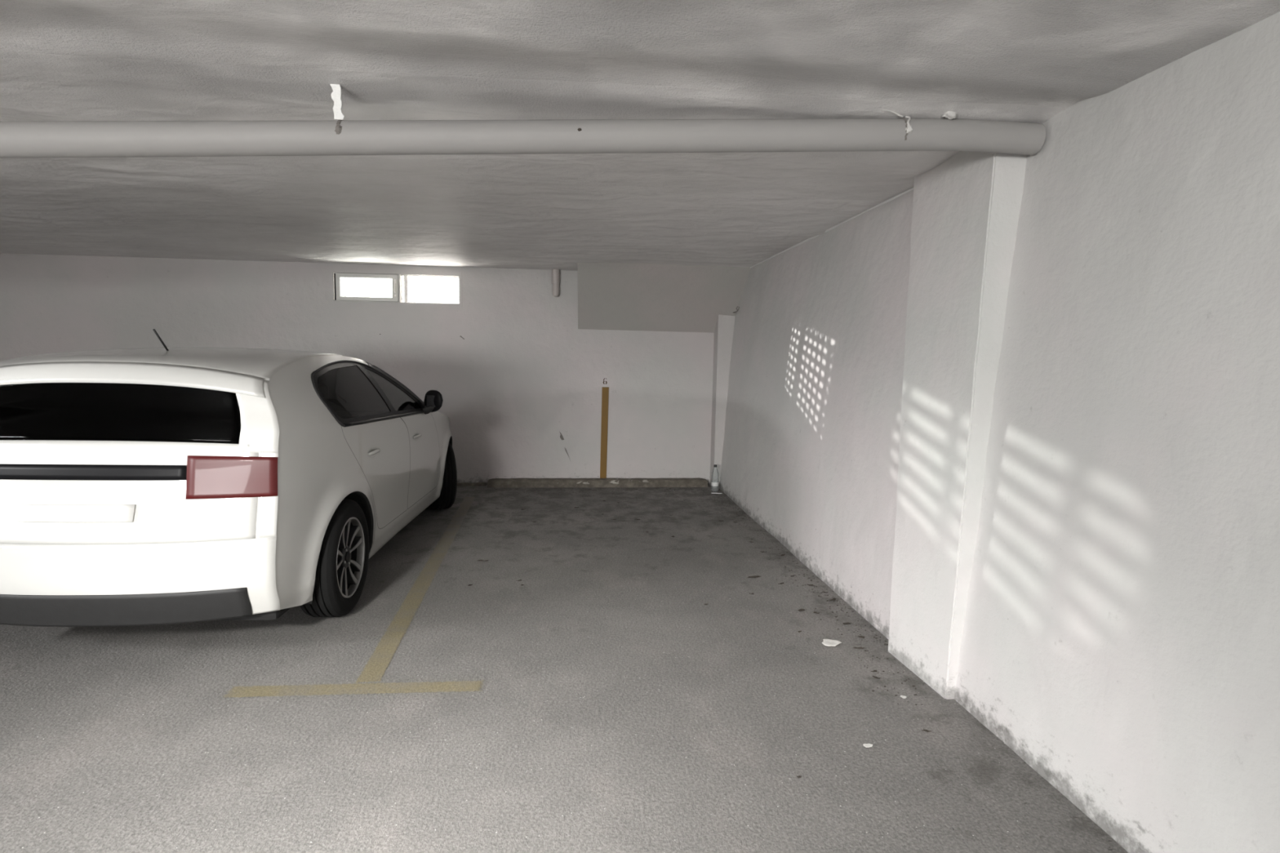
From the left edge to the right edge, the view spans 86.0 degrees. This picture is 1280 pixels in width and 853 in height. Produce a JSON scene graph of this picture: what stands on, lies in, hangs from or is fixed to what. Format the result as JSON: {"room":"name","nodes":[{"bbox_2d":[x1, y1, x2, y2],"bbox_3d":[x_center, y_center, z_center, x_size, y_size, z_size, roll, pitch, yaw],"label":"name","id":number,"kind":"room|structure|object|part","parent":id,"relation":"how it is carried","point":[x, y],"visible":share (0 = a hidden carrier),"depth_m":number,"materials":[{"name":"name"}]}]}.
{"room":"parking garage","nodes":[
{"label":"parking garage","id":0,"kind":"room"},
{"bbox_2d":[0,253,714,485],"bbox_3d":[-3.409,-0.535,7.245,9.500,2.532,0.100,0,6,-6],"label":"wall","id":1,"kind":"structure","parent":0,"point":[523,372],"depth_m":7.31,"materials":[{"name":"paint"}]},
{"bbox_2d":[333,272,398,302],"bbox_3d":[-2.855,-1.450,7.173,0.695,0.330,0.135,0,6,-6],"label":"window","id":2,"kind":"structure","parent":1,"relation":"in","point":[337,276],"depth_m":7.18,"materials":[{"name":"paint"}]},
{"bbox_2d":[341,277,392,297],"bbox_3d":[-2.862,-1.457,7.237,0.695,0.330,0.004,0,6,-6],"label":"window pane","id":3,"kind":"object","parent":2,"relation":"attached to","point":[345,279],"depth_m":7.23,"materials":[{"name":"white glass"}]},
{"bbox_3d":[-2.555,-1.446,7.155,0.018,0.175,0.039,0,6,-6],"label":"handle","id":4,"kind":"part","parent":2,"relation":"part of","materials":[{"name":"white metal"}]},
{"bbox_2d":[324,268,462,306],"bbox_3d":[-2.573,-1.450,7.187,1.390,0.365,0.016,0,6,-6],"label":"trim","id":5,"kind":"structure","parent":1,"relation":"attached to","point":[328,273],"depth_m":7.17,"materials":[{"name":"paint"}]},
{"bbox_2d":[400,275,458,303],"bbox_3d":[-2.220,-1.451,7.289,0.647,0.330,0.034,0,6,-6],"label":"window","id":6,"kind":"structure","parent":1,"relation":"in","point":[434,279],"depth_m":7.30,"materials":[{"name":"white metal"}]},
{"bbox_2d":[457,482,486,485],"bbox_3d":[-4.785,0.604,7.152,6.260,0.045,0.060,0,6,-6],"label":"baseboard","id":7,"kind":"structure","parent":1,"relation":"attached to","point":[460,483],"depth_m":7.46,"materials":[{"name":"concrete"}]},
{"bbox_2d":[600,386,608,478],"bbox_3d":[-0.392,0.074,7.566,0.088,1.018,0.004,0,6,-6],"label":"marker","id":8,"kind":"object","parent":1,"relation":"attached to","point":[605,391],"visible":1,"depth_m":7.56,"materials":[{"name":"paint"}]},
{"bbox_2d":[577,262,751,333],"bbox_3d":[0.285,-1.317,7.108,1.890,0.682,0.800,0,6,-6],"label":"beam","id":9,"kind":"structure","parent":1,"relation":"attached to","point":[620,296],"depth_m":7.11,"materials":[{"name":"white concrete"}]},
{"bbox_2d":[0,484,1128,852],"bbox_3d":[-2.790,1.374,1.130,9.500,0.200,12.920,0,6,-6],"label":"floor","id":10,"kind":"structure","parent":0,"point":[616,709],"depth_m":2.70,"materials":[{"name":"concrete"}]},
{"bbox_2d":[0,328,457,626],"bbox_3d":[-2.492,0.122,4.945,2.002,1.524,4.195,0,6,-7],"label":"car","id":11,"kind":"object","parent":10,"relation":"on","point":[153,486],"visible":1,"depth_m":3.02,"materials":[{"name":"white paint"}]},
{"bbox_3d":[-2.386,0.367,2.904,0.467,0.073,0.034,1,6,-4],"label":"number plate","id":12,"kind":"part","parent":11,"relation":"part of","materials":[{"name":"white plastic"}]},
{"bbox_2d":[185,455,277,499],"bbox_3d":[-1.788,0.219,3.013,0.360,0.187,0.038,0,6,-14],"label":"tail light","id":13,"kind":"object","parent":11,"relation":"attached to","point":[206,477],"depth_m":3.01,"materials":[{"name":"red plastic"}]},
{"bbox_3d":[-1.716,0.174,4.290,0.269,1.232,2.503,1,6,-4],"label":"quarter panel","id":14,"kind":"part","parent":11,"relation":"part of","materials":[{"name":"white paint"}]},
{"bbox_3d":[-1.699,-0.196,4.040,0.212,0.369,1.039,1,6,-4],"label":"window trim","id":15,"kind":"part","parent":11,"relation":"part of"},
{"bbox_3d":[-1.575,0.148,4.083,0.035,0.027,0.176,1,6,-4],"label":"door handle","id":16,"kind":"part","parent":11,"relation":"part of","materials":[{"name":"white paint"}]},
{"bbox_3d":[-1.612,0.292,4.280,0.027,0.735,1.227,1,6,-4],"label":"door","id":17,"kind":"part","parent":11,"relation":"part of","materials":[{"name":"white paint"}]},
{"bbox_3d":[-1.630,-0.065,4.561,0.030,0.088,1.801,1,6,-4],"label":"belt trim","id":18,"kind":"part","parent":11,"relation":"part of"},
{"bbox_3d":[-1.752,0.130,4.918,0.236,1.210,3.774,1,6,-4],"label":"panel","id":19,"kind":"part","parent":11,"relation":"part of","materials":[{"name":"white metal"}]},
{"bbox_3d":[-1.756,-0.272,4.974,0.208,0.384,1.002,1,6,-4],"label":"window trim","id":20,"kind":"part","parent":11,"relation":"part of","materials":[{"name":"black plastic"}]},
{"bbox_3d":[-1.774,-0.285,5.043,0.040,0.395,0.889,2,6,9],"label":"pillar trim","id":21,"kind":"part","parent":11,"relation":"part of","materials":[{"name":"black plastic"}]},
{"bbox_3d":[-1.703,0.675,5.061,0.036,0.097,1.879,1,6,-4],"label":"sill","id":22,"kind":"part","parent":11,"relation":"part of","materials":[{"name":"white paint"}]},
{"bbox_3d":[-1.636,0.067,5.058,0.035,0.027,0.176,1,6,-4],"label":"door handle","id":23,"kind":"part","parent":11,"relation":"part of","materials":[{"name":"white paint"}]},
{"bbox_3d":[-1.674,0.215,5.275,0.026,0.694,1.155,1,6,-4],"label":"door","id":24,"kind":"part","parent":11,"relation":"part of","materials":[{"name":"white paint"}]},
{"bbox_2d":[426,395,435,407],"bbox_3d":[-1.607,-0.196,5.326,0.100,0.090,0.004,1,6,-4],"label":"mirror glass","id":25,"kind":"object","parent":11,"relation":"attached to","point":[430,399],"depth_m":5.32,"materials":[{"name":"black mirror"}]},
{"bbox_2d":[423,390,443,412],"bbox_3d":[-1.609,-0.199,5.367,0.156,0.176,0.107,1,6,-4],"label":"mirror","id":26,"kind":"object","parent":11,"relation":"attached to","point":[433,400],"depth_m":5.33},
{"bbox_2d":[222,680,484,697],"bbox_3d":[-1.204,1.116,2.921,1.061,0.001,0.117,0,6,-6],"label":"parking line","id":27,"kind":"object","parent":10,"relation":"on","point":[464,686],"visible":1,"depth_m":2.92,"materials":[{"name":"yellow paint"}]},
{"bbox_2d":[355,497,475,683],"bbox_3d":[-1.441,0.908,4.924,0.228,0.001,3.953,0,6,-6],"label":"parking line","id":28,"kind":"object","parent":10,"relation":"on","point":[377,664],"visible":1,"depth_m":3.88,"materials":[{"name":"yellow paint"}]},
{"bbox_2d":[487,478,707,487],"bbox_3d":[-0.447,0.618,7.543,2.400,0.086,0.126,0,6,-6],"label":"kerb","id":29,"kind":"object","parent":10,"relation":"on","point":[494,482],"visible":1,"depth_m":7.49,"materials":[{"name":"concrete"}]},
{"bbox_2d":[488,487,925,705],"bbox_3d":[-0.118,0.910,5.115,2.426,0.004,4.766,0,6,-6],"label":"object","id":30,"kind":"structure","parent":10,"relation":"on","point":[594,487],"depth_m":4.47,"materials":[{"name":"concrete"}]},
{"bbox_2d":[711,464,718,491],"bbox_3d":[0.804,0.552,7.356,0.076,0.287,0.076,0,6,-6],"label":"water bottle","id":31,"kind":"object","parent":10,"relation":"on","point":[713,483],"visible":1,"depth_m":7.36,"materials":[{"name":"clear plastic"}]},
{"bbox_2d":[822,638,841,646],"bbox_3d":[0.966,1.092,3.465,0.094,0.006,0.090,4,7,26],"label":"paper scrap","id":32,"kind":"object","parent":10,"relation":"on","point":[828,642],"visible":1,"depth_m":3.47,"materials":[{"name":"white paper"}]},
{"bbox_2d":[862,743,872,747],"bbox_3d":[0.848,1.186,2.552,0.037,0.003,0.026,0,6,-6],"label":"paper scrap","id":33,"kind":"object","parent":10,"relation":"on","point":[867,745],"visible":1,"depth_m":2.55,"materials":[{"name":"white paper"}]},
{"bbox_2d":[0,0,1279,270],"bbox_3d":[-2.748,-1.188,0.893,9.500,0.317,12.970,0,6,-6],"label":"ceiling","id":34,"kind":"structure","parent":0,"point":[1008,60],"depth_m":2.42,"materials":[{"name":"paint"}]},
{"bbox_2d":[329,84,344,133],"bbox_3d":[-1.033,-1.078,2.345,0.045,0.177,0.075,-1,6,-19],"label":"hanger","id":35,"kind":"object","parent":34,"relation":"hanging from","point":[336,93],"visible":0.94,"depth_m":2.34,"materials":[{"name":"paint"}]},
{"bbox_2d":[0,118,1045,158],"bbox_3d":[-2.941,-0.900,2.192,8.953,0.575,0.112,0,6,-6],"label":"drain pipe","id":36,"kind":"object","parent":34,"relation":"hanging from","point":[37,139],"visible":1,"depth_m":2.39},
{"bbox_2d":[551,268,559,297],"bbox_3d":[-0.897,-1.526,7.303,0.087,0.287,0.087,0,6,-6],"label":"pipe stub","id":37,"kind":"object","parent":34,"relation":"attached to","point":[555,272],"visible":1,"depth_m":7.27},
{"bbox_2d":[882,109,912,140],"bbox_3d":[0.937,-1.109,2.542,0.123,0.104,0.081,0,6,-6],"label":"hanger","id":38,"kind":"object","parent":34,"relation":"hanging from","point":[908,128],"visible":0.94,"depth_m":2.52,"materials":[{"name":"paint"}]},
{"bbox_2d":[941,111,958,119],"bbox_3d":[1.147,-1.157,2.538,0.060,0.042,0.037,0,6,-6],"label":"lump","id":39,"kind":"object","parent":34,"relation":"attached to","point":[950,115],"visible":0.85,"depth_m":2.53,"materials":[{"name":"white"}]},
{"bbox_2d":[719,11,1279,852],"bbox_3d":[1.698,0.135,1.462,0.419,2.452,12.720,0,6,-6],"label":"wall","id":40,"kind":"structure","parent":0,"point":[1121,637],"depth_m":2.19,"materials":[{"name":"paint"}]},
{"bbox_2d":[710,314,735,488],"bbox_3d":[0.921,-0.292,7.573,0.215,1.930,0.220,0,6,-6],"label":"pillar","id":41,"kind":"structure","parent":40,"relation":"attached to","point":[724,328],"depth_m":7.46,"materials":[{"name":"paint"}]},
{"bbox_2d":[750,187,913,267],"bbox_3d":[1.254,-1.438,5.436,0.047,0.016,4.200,0,6,-6],"label":"trim","id":42,"kind":"structure","parent":40,"relation":"attached to","point":[912,188],"depth_m":4.54,"materials":[{"name":"paint"}]},
{"bbox_2d":[888,151,1026,699],"bbox_3d":[1.470,-0.034,3.172,0.424,2.392,0.711,0,6,-6],"label":"pillar","id":43,"kind":"structure","parent":40,"relation":"attached to","point":[966,207],"depth_m":2.98,"materials":[{"name":"white paint"}]}
]}

